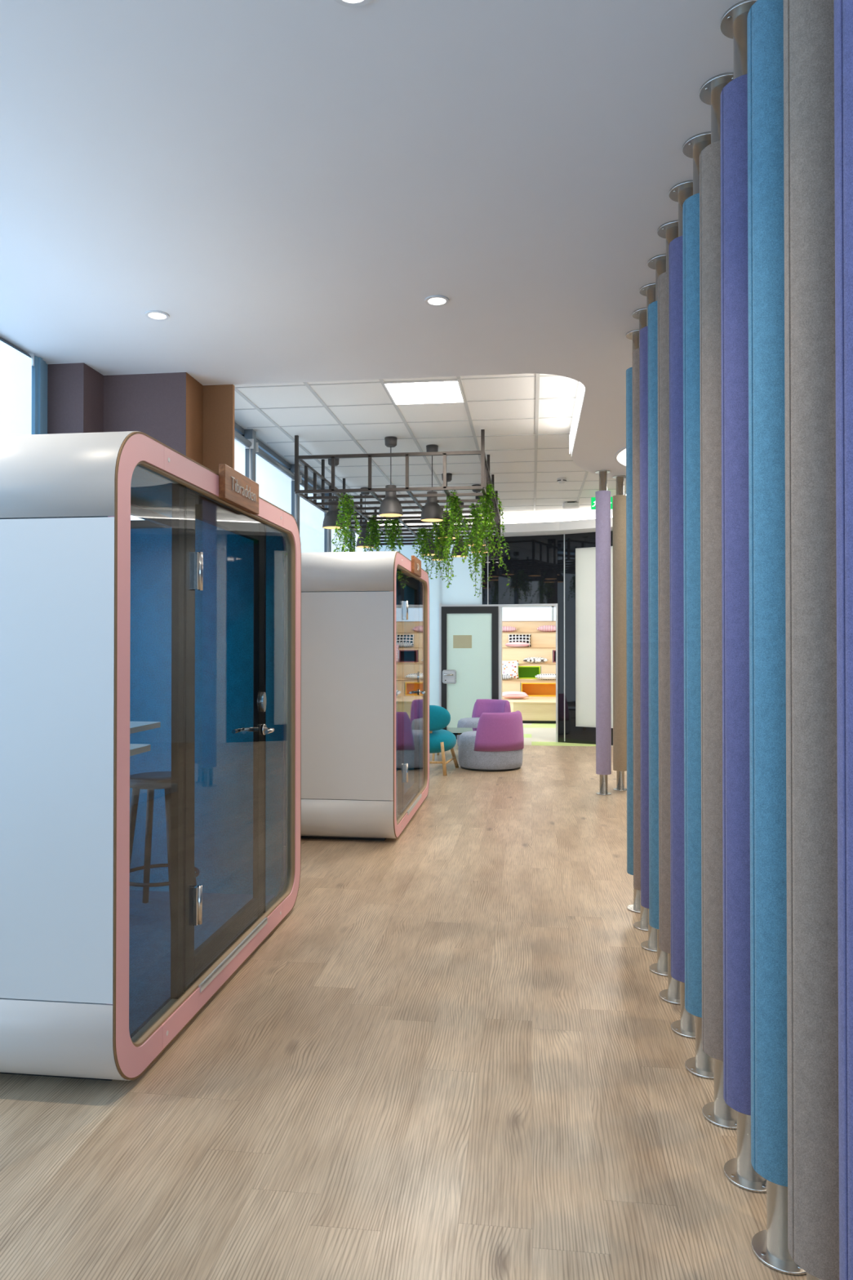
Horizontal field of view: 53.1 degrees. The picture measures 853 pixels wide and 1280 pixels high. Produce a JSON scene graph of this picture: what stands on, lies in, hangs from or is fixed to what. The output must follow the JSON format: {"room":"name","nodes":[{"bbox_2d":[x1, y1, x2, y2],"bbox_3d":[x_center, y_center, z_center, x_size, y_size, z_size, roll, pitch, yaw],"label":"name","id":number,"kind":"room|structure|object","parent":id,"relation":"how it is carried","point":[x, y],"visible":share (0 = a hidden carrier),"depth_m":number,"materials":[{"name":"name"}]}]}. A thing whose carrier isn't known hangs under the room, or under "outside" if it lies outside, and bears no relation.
{"room":"modern office","nodes":[
{"label":"modern office","id":0,"kind":"room"},
{"bbox_2d":[47,362,186,455],"bbox_3d":[-2.012,-0.102,5.604,0.918,3.265,0.570,0,-1,7],"label":"wall","id":1,"kind":"structure","parent":0,"point":[81,399],"depth_m":5.54,"materials":[{"name":"paint"}]},
{"bbox_2d":[31,355,47,434],"bbox_3d":[-2.420,-0.105,5.286,0.105,3.265,0.160,0,-1,7],"label":"trim","id":2,"kind":"structure","parent":1,"relation":"attached to","point":[39,371],"depth_m":5.25,"materials":[{"name":"blue metal"}]},
{"bbox_2d":[186,372,234,474],"bbox_3d":[-1.435,-0.102,5.661,0.214,3.265,0.315,0,-1,7],"label":"wall","id":3,"kind":"structure","parent":0,"point":[210,409],"depth_m":5.79,"materials":[{"name":"brown wood"}]},
{"bbox_2d":[0,0,743,480],"bbox_3d":[0.924,-1.948,2.775,7.240,0.375,14.700,0,-1,7],"label":"ceiling","id":4,"kind":"structure","parent":0,"point":[291,183],"depth_m":3.26,"materials":[{"name":"paint"}]},
{"bbox_2d":[145,310,169,320],"bbox_3d":[-1.444,-1.740,4.576,0.124,0.008,0.124,0,-1,7],"label":"recessed light","id":5,"kind":"object","parent":4,"relation":"in","point":[157,315],"visible":1,"depth_m":4.57,"materials":[{"name":"white plastic"}]},
{"bbox_2d":[334,0,371,7],"bbox_3d":[-0.202,-1.760,2.308,0.124,0.008,0.124,0,-1,7],"label":"recessed light","id":6,"kind":"object","parent":4,"relation":"in","point":[349,3],"visible":1,"depth_m":2.35,"materials":[{"name":"white plastic"}]},
{"bbox_2d":[425,294,448,306],"bbox_3d":[0.054,-1.742,4.382,0.124,0.008,0.124,0,-1,7],"label":"recessed light","id":7,"kind":"object","parent":4,"relation":"in","point":[437,300],"visible":1,"depth_m":4.38,"materials":[{"name":"white plastic"}]},
{"bbox_2d":[569,382,583,453],"bbox_3d":[1.190,-1.839,6.812,0.135,0.160,2.417,0,-1,10],"label":"light","id":8,"kind":"object","parent":4,"relation":"attached to","point":[580,387],"visible":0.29,"depth_m":6.84,"materials":[{"name":"white plastic"}]},
{"bbox_2d":[614,446,626,467],"bbox_3d":[2.691,-1.710,7.795,1.900,0.010,1.900,0,-1,7],"label":"recessed light","id":9,"kind":"object","parent":4,"relation":"in","point":[620,456],"visible":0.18,"depth_m":7.97,"materials":[{"name":"white plastic"}]},
{"bbox_2d":[617,448,626,466],"bbox_3d":[2.691,-1.714,7.795,1.860,0.004,1.860,0,-1,7],"label":"diffuser","id":10,"kind":"object","parent":9,"relation":"attached to","point":[621,455],"depth_m":8.00,"materials":[{"name":"white plastic"}]},
{"bbox_2d":[0,744,806,1279],"bbox_3d":[1.046,1.577,4.149,7.740,0.120,17.520,0,-1,7],"label":"floor","id":11,"kind":"structure","parent":0,"point":[455,1054],"depth_m":2.77,"materials":[{"name":"wood"}]},
{"bbox_2d":[0,431,301,1080],"bbox_3d":[-1.438,0.382,3.908,1.244,2.265,2.220,0,-1,7],"label":"booth","id":12,"kind":"object","parent":11,"relation":"on","point":[150,595],"visible":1,"depth_m":2.91,"materials":[{"name":"white plastic"}]},
{"bbox_2d":[129,721,160,733],"bbox_3d":[-1.646,0.403,3.956,0.720,0.025,0.365,0,-1,7],"label":"shelf","id":13,"kind":"object","parent":12,"relation":"attached to","point":[135,726],"depth_m":3.94,"materials":[{"name":"white laminate"}]},
{"bbox_2d":[128,771,199,915],"bbox_3d":[-1.395,1.063,4.455,0.410,0.707,0.410,0,-1,7],"label":"bar stool","id":14,"kind":"object","parent":12,"relation":"on","point":[150,781],"visible":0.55,"depth_m":4.36,"materials":[{"name":"black wood"}]},
{"bbox_2d":[243,429,256,481],"bbox_3d":[-1.716,-0.223,8.123,0.150,3.550,0.100,0,-1,7],"label":"trim","id":15,"kind":"structure","parent":11,"relation":"on","point":[248,433],"depth_m":8.08,"materials":[{"name":"grey metal"}]},
{"bbox_2d":[288,464,299,532],"bbox_3d":[-1.525,-0.209,9.671,0.150,3.550,0.100,0,-1,7],"label":"trim","id":16,"kind":"structure","parent":11,"relation":"on","point":[292,466],"depth_m":9.63,"materials":[{"name":"grey metal"}]},
{"bbox_2d":[324,488,331,551],"bbox_3d":[-1.337,-0.195,11.199,0.150,3.550,0.100,0,-1,7],"label":"trim","id":17,"kind":"structure","parent":11,"relation":"on","point":[326,494],"depth_m":11.16,"materials":[{"name":"grey metal"}]},
{"bbox_2d":[349,511,355,550],"bbox_3d":[-1.148,-0.181,12.738,0.150,3.550,0.100,0,-1,7],"label":"trim","id":18,"kind":"structure","parent":11,"relation":"on","point":[353,525],"depth_m":12.70,"materials":[{"name":"grey metal"}]},
{"bbox_2d":[301,551,429,840],"bbox_3d":[-0.682,0.415,7.536,1.244,2.265,2.220,0,-1,7],"label":"booth","id":19,"kind":"object","parent":11,"relation":"on","point":[365,615],"visible":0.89,"depth_m":6.43,"materials":[{"name":"white plastic"}]},
{"bbox_2d":[429,705,458,775],"bbox_3d":[0.025,1.171,10.200,0.762,0.816,0.707,0,-1,-1],"label":"lounge chair","id":20,"kind":"object","parent":11,"relation":"on","point":[441,740],"visible":0.54,"depth_m":9.96,"materials":[{"name":"teal fabric"}]},
{"bbox_2d":[431,727,476,760],"bbox_3d":[0.422,1.397,11.442,0.680,0.374,0.720,0,-1,7],"label":"coffee table","id":21,"kind":"object","parent":11,"relation":"on","point":[455,731],"visible":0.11,"depth_m":11.45,"materials":[{"name":"white glass"}]},
{"bbox_2d":[457,698,511,746],"bbox_3d":[0.851,1.243,12.605,0.808,0.700,0.796,1,-1,-45],"label":"tub chair","id":22,"kind":"object","parent":11,"relation":"on","point":[481,705],"visible":0.38,"depth_m":12.79,"materials":[{"name":"grey fabric"}]},
{"bbox_2d":[457,711,524,771],"bbox_3d":[0.795,1.224,10.547,0.796,0.700,0.808,0,-1,-38],"label":"tub chair","id":23,"kind":"object","parent":11,"relation":"on","point":[497,744],"visible":1,"depth_m":10.20,"materials":[{"name":"grey fabric"}]},
{"bbox_2d":[595,470,611,795],"bbox_3d":[1.790,-0.076,8.637,0.151,3.264,0.151,0,-1,-29],"label":"partition panel","id":24,"kind":"object","parent":11,"relation":"on","point":[603,620],"visible":1,"depth_m":8.57,"materials":[{"name":"fabric"}]},
{"bbox_2d":[612,475,626,791],"bbox_3d":[2.019,-0.074,8.891,0.151,3.264,0.151,0,-1,-2],"label":"partition panel","id":25,"kind":"object","parent":11,"relation":"on","point":[620,600],"visible":0.89,"depth_m":8.83,"materials":[{"name":"fabric"}]},
{"bbox_2d":[626,328,640,913],"bbox_3d":[1.212,-0.110,4.840,0.151,3.264,0.151,0,-1,13],"label":"partition panel","id":26,"kind":"object","parent":11,"relation":"on","point":[633,335],"visible":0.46,"depth_m":4.81,"materials":[{"name":"fabric"}]},
{"bbox_2d":[632,307,648,931],"bbox_3d":[1.175,-0.113,4.536,0.151,3.264,0.151,0,-1,7],"label":"partition panel","id":27,"kind":"object","parent":11,"relation":"on","point":[641,313],"visible":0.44,"depth_m":4.50,"materials":[{"name":"fabric"}]},
{"bbox_2d":[639,282,657,951],"bbox_3d":[1.137,-0.115,4.231,0.151,3.264,0.151,0,-1,12],"label":"partition panel","id":28,"kind":"object","parent":11,"relation":"on","point":[648,291],"visible":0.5,"depth_m":4.20,"materials":[{"name":"fabric"}]},
{"bbox_2d":[648,253,667,976],"bbox_3d":[1.100,-0.118,3.927,0.151,3.264,0.151,0,-1,9],"label":"partition panel","id":29,"kind":"object","parent":11,"relation":"on","point":[658,263],"visible":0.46,"depth_m":3.89,"materials":[{"name":"fabric"}]},
{"bbox_2d":[657,220,680,1004],"bbox_3d":[1.062,-0.121,3.623,0.151,3.264,0.151,0,-1,7],"label":"partition panel","id":30,"kind":"object","parent":11,"relation":"on","point":[668,230],"visible":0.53,"depth_m":3.58,"materials":[{"name":"fabric"}]},
{"bbox_2d":[668,180,695,1038],"bbox_3d":[1.025,-0.123,3.318,0.151,3.264,0.151,0,-1,12],"label":"partition panel","id":31,"kind":"object","parent":11,"relation":"on","point":[679,193],"visible":0.48,"depth_m":3.28,"materials":[{"name":"fabric"}]},
{"bbox_2d":[682,131,714,1079],"bbox_3d":[0.987,-0.126,3.014,0.151,3.264,0.151,0,-1,5],"label":"partition panel","id":32,"kind":"object","parent":11,"relation":"on","point":[702,1065],"visible":0.52,"depth_m":2.97,"materials":[{"name":"fabric"}]},
{"bbox_2d":[699,72,737,1129],"bbox_3d":[0.950,-0.129,2.709,0.151,3.264,0.151,0,-1,11],"label":"partition panel","id":33,"kind":"object","parent":11,"relation":"on","point":[717,1113],"visible":0.54,"depth_m":2.67,"materials":[{"name":"fabric"}]},
{"bbox_2d":[720,0,766,1192],"bbox_3d":[0.912,-0.132,2.405,0.151,3.264,0.151,0,-1,9],"label":"partition panel","id":34,"kind":"object","parent":11,"relation":"on","point":[740,1171],"visible":0.55,"depth_m":2.36,"materials":[{"name":"fabric"}]},
{"bbox_2d":[746,0,806,1275],"bbox_3d":[0.875,-0.134,2.100,0.151,3.264,0.151,0,-1,7],"label":"partition panel","id":35,"kind":"object","parent":11,"relation":"on","point":[765,20],"visible":0.61,"depth_m":2.05,"materials":[{"name":"fabric"}]},
{"bbox_2d":[783,0,839,1279],"bbox_3d":[0.838,-0.137,1.796,0.151,3.264,0.151,0,-1,7],"label":"partition panel","id":36,"kind":"object","parent":11,"relation":"on","point":[809,149],"visible":0.83,"depth_m":1.74,"materials":[{"name":"fabric"}]},
{"bbox_2d":[834,0,852,1279],"bbox_3d":[0.800,-0.140,1.491,0.151,3.264,0.151,0,-1,7],"label":"partition panel","id":37,"kind":"object","parent":11,"relation":"on","point":[843,9],"visible":1,"depth_m":1.48,"materials":[{"name":"fabric"}]},
{"bbox_2d":[365,537,482,706],"bbox_3d":[-0.079,-0.021,13.829,1.965,3.250,0.050,0,-1,7],"label":"wall","id":38,"kind":"structure","parent":0,"point":[461,591],"depth_m":13.77,"materials":[{"name":"blue paint"}]},
{"bbox_2d":[439,603,497,706],"bbox_3d":[0.685,0.508,13.730,0.955,2.190,0.090,0,-1,7],"label":"trim","id":39,"kind":"structure","parent":38,"relation":"attached to","point":[440,604],"depth_m":13.74,"materials":[{"name":"silver metal"}]},
{"bbox_2d":[441,606,498,739],"bbox_3d":[0.691,0.527,13.652,0.915,2.130,0.123,0,-1,7],"label":"door","id":40,"kind":"structure","parent":38,"relation":"in","point":[468,675],"depth_m":13.68,"materials":[{"name":"white glass"}]},
{"bbox_2d":[453,635,471,648],"bbox_3d":[0.578,0.027,13.700,0.300,0.210,0.004,0,-1,7],"label":"paper notice","id":41,"kind":"object","parent":40,"relation":"attached to","point":[459,641],"visible":1,"depth_m":13.70,"materials":[{"name":"beige paper"}]},
{"bbox_2d":[487,537,488,604],"bbox_3d":[0.985,-1.108,13.681,0.015,1.080,0.004,0,-1,7],"label":"trim","id":42,"kind":"structure","parent":38,"relation":"attached to","point":[487,537],"depth_m":13.68,"materials":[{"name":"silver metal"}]},
{"bbox_2d":[234,373,626,520],"bbox_3d":[2.282,-1.975,13.440,7.150,0.050,16.000,0,-1,7],"label":"ceiling tiles","id":43,"kind":"structure","parent":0,"point":[522,388],"depth_m":8.23,"materials":[{"name":"white tile"}]},
{"bbox_2d":[322,458,342,528],"bbox_3d":[-1.014,-1.605,9.298,0.238,0.765,0.238,0,-1,7],"label":"pendant lamp","id":44,"kind":"object","parent":43,"relation":"hanging from","point":[331,517],"visible":0.75,"depth_m":9.24,"materials":[{"name":"metal"}]},
{"bbox_2d":[323,526,342,528],"bbox_3d":[-1.014,-1.225,9.295,0.231,0.003,0.231,0,-1,7],"label":"diffuser","id":45,"kind":"object","parent":44,"relation":"attached to","point":[326,527],"depth_m":9.30,"materials":[{"name":"yellow plastic"}]},
{"bbox_2d":[355,487,373,547],"bbox_3d":[-0.795,-1.589,11.075,0.238,0.765,0.238,0,-1,7],"label":"pendant lamp","id":46,"kind":"object","parent":43,"relation":"hanging from","point":[363,535],"visible":0.65,"depth_m":11.02,"materials":[{"name":"metal"}]},
{"bbox_2d":[378,436,403,517],"bbox_3d":[-0.352,-1.612,8.421,0.238,0.765,0.238,0,-1,7],"label":"pendant lamp","id":47,"kind":"object","parent":43,"relation":"hanging from","point":[390,506],"visible":0.98,"depth_m":8.37,"materials":[{"name":"metal"}]},
{"bbox_2d":[379,513,402,516],"bbox_3d":[-0.352,-1.232,8.417,0.231,0.003,0.231,0,-1,7],"label":"diffuser","id":48,"kind":"object","parent":47,"relation":"attached to","point":[380,514],"depth_m":8.38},
{"bbox_2d":[294,429,500,545],"bbox_3d":[-0.107,-1.695,10.331,1.851,0.565,4.283,0,-1,7],"label":"frame","id":49,"kind":"object","parent":43,"relation":"hanging from","point":[485,465],"visible":0.5,"depth_m":8.58,"materials":[{"name":"metal"}]},
{"bbox_2d":[331,492,364,551],"bbox_3d":[-0.772,-1.150,8.501,0.295,0.684,0.359,0,-1,7],"label":"trailing ivy","id":50,"kind":"object","parent":49,"relation":"hanging from","point":[344,524],"visible":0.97,"depth_m":8.52,"materials":[{"name":"green plant"}]},
{"bbox_2d":[341,526,357,551],"bbox_3d":[-0.948,-1.131,10.515,0.220,0.581,0.255,0,-1,7],"label":"trailing ivy","id":51,"kind":"object","parent":49,"relation":"hanging from","point":[351,535],"visible":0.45,"depth_m":10.53,"materials":[{"name":"green plant"}]},
{"bbox_2d":[362,515,382,551],"bbox_3d":[-0.687,-1.184,10.055,0.375,0.616,0.330,0,-1,7],"label":"trailing ivy","id":52,"kind":"object","parent":49,"relation":"hanging from","point":[374,523],"visible":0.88,"depth_m":10.04,"materials":[{"name":"green plant"}]},
{"bbox_2d":[375,517,404,552],"bbox_3d":[-0.429,-1.190,9.976,0.319,0.616,0.275,0,-1,-30],"label":"trailing ivy","id":53,"kind":"object","parent":49,"relation":"hanging from","point":[391,540],"visible":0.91,"depth_m":10.00,"materials":[{"name":"green plant"}]},
{"bbox_2d":[412,523,438,578],"bbox_3d":[-0.019,-1.137,10.803,0.333,0.705,0.300,0,-1,7],"label":"trailing ivy","id":54,"kind":"object","parent":49,"relation":"hanging from","point":[420,532],"visible":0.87,"depth_m":10.77,"materials":[{"name":"green plant"}]},
{"bbox_2d":[417,515,456,580],"bbox_3d":[0.070,-1.096,10.096,0.577,0.802,0.325,0,-1,-9],"label":"trailing ivy","id":55,"kind":"object","parent":49,"relation":"hanging from","point":[437,546],"visible":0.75,"depth_m":10.05,"materials":[{"name":"green plant"}]},
{"bbox_2d":[440,489,484,588],"bbox_3d":[0.310,-1.009,8.429,0.492,1.000,0.312,0,-1,34],"label":"trailing ivy","id":56,"kind":"object","parent":49,"relation":"hanging from","point":[454,503],"visible":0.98,"depth_m":8.46,"materials":[{"name":"green plant"}]},
{"bbox_2d":[462,502,510,597],"bbox_3d":[0.640,-0.973,9.187,0.496,1.046,0.260,0,-1,-24],"label":"trailing ivy","id":57,"kind":"object","parent":49,"relation":"hanging from","point":[473,513],"visible":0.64,"depth_m":9.14,"materials":[{"name":"green plant"}]},
{"bbox_2d":[470,480,510,581],"bbox_3d":[0.602,-1.090,8.473,0.351,0.993,0.426,0,-1,-21],"label":"trailing ivy","id":58,"kind":"object","parent":49,"relation":"hanging from","point":[486,522],"visible":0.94,"depth_m":8.47,"materials":[{"name":"green plant"}]},
{"bbox_2d":[382,379,465,404],"bbox_3d":[-0.008,-2.002,6.911,0.594,0.012,0.594,0,-1,7],"label":"panel light","id":59,"kind":"object","parent":43,"relation":"attached to","point":[431,392],"visible":1,"depth_m":6.89,"materials":[{"name":"white plastic"}]},
{"bbox_2d":[421,499,438,555],"bbox_3d":[0.044,-1.580,11.999,0.238,0.765,0.238,0,-1,7],"label":"pendant lamp","id":60,"kind":"object","parent":43,"relation":"hanging from","point":[432,551],"visible":0.19,"depth_m":11.91,"materials":[{"name":"metal"}]},
{"bbox_2d":[420,444,443,522],"bbox_3d":[0.058,-1.609,8.753,0.238,0.765,0.238,0,-1,7],"label":"pendant lamp","id":61,"kind":"object","parent":43,"relation":"hanging from","point":[432,511],"visible":0.93,"depth_m":8.70,"materials":[{"name":"metal"}]},
{"bbox_2d":[421,518,443,521],"bbox_3d":[0.058,-1.229,8.750,0.231,0.003,0.231,0,-1,7],"label":"diffuser","id":62,"kind":"object","parent":61,"relation":"attached to","point":[422,519],"depth_m":8.71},
{"bbox_2d":[431,508,446,560],"bbox_3d":[0.190,-1.574,12.686,0.238,0.765,0.238,0,-1,7],"label":"pendant lamp","id":63,"kind":"object","parent":43,"relation":"hanging from","point":[442,508],"visible":0.11,"depth_m":12.60,"materials":[{"name":"metal"}]},
{"bbox_2d":[437,473,455,539],"bbox_3d":[0.244,-1.597,10.181,0.238,0.765,0.238,0,-1,7],"label":"pendant lamp","id":64,"kind":"object","parent":43,"relation":"hanging from","point":[449,476],"visible":0.34,"depth_m":10.13,"materials":[{"name":"metal"}]},
{"bbox_2d":[451,502,467,557],"bbox_3d":[0.472,-1.579,12.198,0.238,0.765,0.238,0,-1,7],"label":"pendant lamp","id":65,"kind":"object","parent":43,"relation":"hanging from","point":[459,554],"visible":0.38,"depth_m":12.13,"materials":[{"name":"metal"}]},
{"bbox_2d":[467,484,486,546],"bbox_3d":[0.642,-1.590,10.878,0.238,0.765,0.238,0,-1,7],"label":"pendant lamp","id":66,"kind":"object","parent":43,"relation":"hanging from","point":[473,491],"visible":0.16,"depth_m":10.84,"materials":[{"name":"metal"}]},
{"bbox_2d":[471,496,488,553],"bbox_3d":[0.731,-1.583,11.683,0.238,0.765,0.238,0,-1,7],"label":"pendant lamp","id":67,"kind":"object","parent":43,"relation":"hanging from","point":[485,546],"visible":0.16,"depth_m":11.62,"materials":[{"name":"metal"}]},
{"bbox_2d":[557,477,566,484],"bbox_3d":[1.656,-1.946,10.444,0.112,0.062,0.112,0,-1,7],"label":"smoke detector","id":68,"kind":"object","parent":43,"relation":"attached to","point":[561,480],"visible":1,"depth_m":10.41,"materials":[{"name":"white plastic"}]},
{"bbox_2d":[562,502,579,508],"bbox_3d":[2.058,-1.924,12.157,0.230,0.075,0.200,0,-1,7],"label":"ceiling light","id":69,"kind":"object","parent":43,"relation":"attached to","point":[569,504],"visible":1,"depth_m":12.07,"materials":[{"name":"white plastic"}]},
{"bbox_2d":[591,491,613,509],"bbox_3d":[2.343,-1.852,11.315,0.310,0.235,0.026,0,-1,7],"label":"exit sign","id":70,"kind":"object","parent":43,"relation":"hanging from","point":[593,499],"visible":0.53,"depth_m":11.32,"materials":[{"name":"green plastic"}]},
{"bbox_2d":[367,509,613,525],"bbox_3d":[2.425,-1.874,12.672,7.130,0.165,0.694,0,-1,23],"label":"wall","id":71,"kind":"structure","parent":0,"point":[587,514],"depth_m":13.21,"materials":[{"name":"paint"}]},
{"bbox_2d":[234,373,626,516],"bbox_3d":[1.925,-1.989,9.318,6.850,0.016,8.269,0,-1,7],"label":"grid","id":72,"kind":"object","parent":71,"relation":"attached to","point":[537,376],"depth_m":8.27,"materials":[{"name":"metal"}]},
{"bbox_2d":[368,517,613,537],"bbox_3d":[2.445,-1.723,12.829,7.357,0.135,1.503,0,-1,23],"label":"trim","id":73,"kind":"structure","parent":71,"relation":"attached to","point":[585,526],"depth_m":13.01,"materials":[{"name":"paint"}]},
{"bbox_2d":[390,516,613,525],"bbox_3d":[2.417,-1.817,12.607,7.128,0.040,0.684,0,-1,23],"label":"light","id":74,"kind":"object","parent":71,"relation":"attached to","point":[611,517],"visible":0.2,"depth_m":13.14,"materials":[{"name":"white plastic"}]},
{"bbox_2d":[564,533,564,741],"bbox_3d":[2.151,-0.036,13.303,0.016,3.230,0.004,0,-1,30],"label":"trim","id":75,"kind":"structure","parent":71,"relation":"attached to","point":[564,534],"depth_m":13.30,"materials":[{"name":"silver metal"}]},
{"bbox_2d":[564,530,613,745],"bbox_3d":[2.871,-0.030,12.919,1.630,3.250,0.050,0,-1,30],"label":"frame","id":76,"kind":"object","parent":71,"relation":"attached to","point":[573,734],"visible":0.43,"depth_m":13.25,"materials":[{"name":"paint"}]},
{"bbox_2d":[575,546,613,728],"bbox_3d":[2.632,-0.043,13.056,0.720,2.760,0.040,0,-1,30],"label":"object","id":77,"kind":"structure","parent":71,"relation":"in","point":[585,557],"depth_m":13.13,"materials":[{"name":"white glass"}]},
{"bbox_2d":[482,533,564,742],"bbox_3d":[1.538,-0.024,13.539,1.335,3.250,0.094,0,-1,17],"label":"glass","id":78,"kind":"object","parent":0,"point":[535,566],"visible":0.81,"depth_m":13.49,"materials":[{"name":"black glass"}]},
{"bbox_2d":[497,603,558,742],"bbox_3d":[1.612,0.516,13.531,0.957,2.170,0.100,0,-1,18],"label":"trim","id":79,"kind":"structure","parent":78,"relation":"attached to","point":[500,606],"depth_m":13.48,"materials":[{"name":"silver metal"}]},
{"bbox_2d":[520,666,541,691],"bbox_3d":[3.197,-0.105,21.270,7.250,3.550,0.200,0,-1,7],"label":"wall","id":80,"kind":"structure","parent":0,"point":[540,666],"depth_m":21.26,"materials":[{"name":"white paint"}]},
{"bbox_2d":[502,605,555,621],"bbox_3d":[3.106,-0.581,21.145,6.200,2.100,0.100,0,-1,7],"label":"window","id":81,"kind":"structure","parent":80,"relation":"in","point":[508,613],"depth_m":21.18,"materials":[{"name":"glass"}]},
{"bbox_2d":[455,723,613,746],"bbox_3d":[2.641,1.692,17.101,7.740,0.122,8.580,0,-1,7],"label":"floor","id":82,"kind":"structure","parent":0,"point":[535,734],"depth_m":14.28,"materials":[{"name":"beige tile"}]},
{"bbox_2d":[502,621,555,723],"bbox_3d":[2.864,0.593,18.348,5.600,2.098,3.690,0,-1,7],"label":"shelving unit","id":83,"kind":"object","parent":82,"relation":"on","point":[540,707],"visible":0.27,"depth_m":18.62,"materials":[{"name":"brown wood"}]},
{"bbox_2d":[502,674,511,679],"bbox_3d":[1.610,0.803,18.475,0.480,0.111,0.260,0,-1,7],"label":"cushion","id":84,"kind":"object","parent":83,"relation":"on","point":[504,676],"visible":0.42,"depth_m":18.35,"materials":[{"name":"white fabric"}]},
{"bbox_2d":[502,626,516,631],"bbox_3d":[1.851,-0.252,19.704,0.460,0.132,0.359,0,-1,4],"label":"cushion","id":85,"kind":"object","parent":83,"relation":"on","point":[504,628],"visible":0.73,"depth_m":19.55,"materials":[{"name":"pink fabric"}]},
{"bbox_2d":[502,660,519,679],"bbox_3d":[1.786,0.646,18.596,0.460,0.404,0.173,0,-1,7],"label":"cushion","id":86,"kind":"object","parent":83,"relation":"on","point":[508,668],"visible":0.71,"depth_m":18.54,"materials":[{"name":"white fabric"}]},
{"bbox_2d":[502,691,528,698],"bbox_3d":[1.811,1.136,17.652,0.580,0.142,0.459,0,-1,1],"label":"cushion","id":87,"kind":"object","parent":83,"relation":"on","point":[511,695],"visible":0.96,"depth_m":17.46,"materials":[{"name":"fabric"}]},
{"bbox_2d":[505,641,528,647],"bbox_3d":[2.045,0.104,19.234,0.560,0.121,0.280,0,-1,5],"label":"cushion","id":88,"kind":"object","parent":83,"relation":"on","point":[516,644],"visible":1,"depth_m":19.12,"materials":[{"name":"pink fabric"}]},
{"bbox_2d":[508,634,530,646],"bbox_3d":[2.117,0.012,19.407,0.520,0.285,0.150,0,-1,7],"label":"cushion","id":89,"kind":"object","parent":83,"relation":"on","point":[512,637],"visible":0.75,"depth_m":19.37,"materials":[{"name":"white fabric"}]},
{"bbox_2d":[523,657,547,662],"bbox_3d":[2.409,0.445,18.834,0.560,0.131,0.320,0,-1,10],"label":"cushion","id":90,"kind":"object","parent":83,"relation":"on","point":[531,660],"visible":1,"depth_m":18.71,"materials":[{"name":"white fabric"}]},
{"bbox_2d":[535,673,555,679],"bbox_3d":[2.628,0.791,18.400,0.580,0.131,0.320,0,-1,5],"label":"cushion","id":91,"kind":"object","parent":83,"relation":"on","point":[544,676],"visible":0.76,"depth_m":18.27,"materials":[{"name":"white fabric"}]},
{"bbox_2d":[536,625,555,631],"bbox_3d":[2.813,-0.263,19.586,0.560,0.152,0.359,0,-1,9],"label":"cushion","id":92,"kind":"object","parent":83,"relation":"on","point":[544,628],"visible":0.75,"depth_m":19.45,"materials":[{"name":"pink fabric"}]},
{"bbox_3d":[-3.133,1.311,0.651,0.100,0.350,9.550,0,-1,7],"label":"wall","id":93,"kind":"structure","parent":0,"visible":0},
{"bbox_2d":[0,337,34,435],"bbox_3d":[-2.514,-0.280,4.448,0.094,2.960,1.462,0,-1,7],"label":"window","id":94,"kind":"structure","parent":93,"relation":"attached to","point":[15,365],"depth_m":5.00,"materials":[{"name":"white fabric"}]},
{"bbox_3d":[-1.598,1.394,9.928,0.100,0.350,8.140,0,-1,7],"label":"wall","id":95,"kind":"structure","parent":0,"visible":0},
{"bbox_2d":[234,422,244,436],"bbox_3d":[-1.868,-0.405,7.337,0.100,3.200,1.600,0,-1,7],"label":"window","id":96,"kind":"structure","parent":95,"relation":"in","point":[238,428],"depth_m":7.96,"materials":[{"name":"grey metal"}]},
{"bbox_2d":[234,430,253,479],"bbox_3d":[-1.767,-0.340,7.324,0.094,3.130,1.472,0,-1,7],"label":"roller blind","id":97,"kind":"object","parent":95,"relation":"attached to","point":[241,442],"visible":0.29,"depth_m":7.92,"materials":[{"name":"white fabric"}]},
{"bbox_2d":[255,438,290,470],"bbox_3d":[-1.675,-0.391,8.905,0.100,3.200,1.560,0,-1,7],"label":"window","id":98,"kind":"structure","parent":95,"relation":"in","point":[260,445],"depth_m":8.99,"materials":[{"name":"grey metal"}]},
{"bbox_2d":[255,442,296,519],"bbox_3d":[-1.574,-0.326,8.892,0.094,3.130,1.432,0,-1,7],"label":"roller blind","id":99,"kind":"object","parent":98,"relation":"attached to","point":[273,479],"visible":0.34,"depth_m":8.92,"materials":[{"name":"white fabric"}]},
{"bbox_2d":[299,471,321,489],"bbox_3d":[-1.486,-0.377,10.444,0.100,3.200,1.540,0,-1,7],"label":"window","id":100,"kind":"structure","parent":95,"relation":"in","point":[310,482],"depth_m":10.51,"materials":[{"name":"grey glass"}]},
{"bbox_2d":[299,475,328,552],"bbox_3d":[-1.385,-0.312,10.430,0.094,3.130,1.412,0,-1,7],"label":"window","id":101,"kind":"structure","parent":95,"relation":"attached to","point":[311,517],"depth_m":10.44,"materials":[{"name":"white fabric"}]},
{"bbox_2d":[331,499,354,551],"bbox_3d":[-1.196,-0.298,11.964,0.094,3.130,1.422,0,-1,7],"label":"roller blind","id":102,"kind":"object","parent":95,"relation":"attached to","point":[333,547],"visible":0.03,"depth_m":11.84,"materials":[{"name":"white fabric"}]},
{"bbox_2d":[355,520,368,551],"bbox_3d":[-1.025,-0.286,13.348,0.094,3.130,1.112,0,-1,7],"label":"roller blind","id":103,"kind":"object","parent":95,"relation":"attached to","point":[358,549],"visible":0.02,"depth_m":13.22,"materials":[{"name":"white fabric"}]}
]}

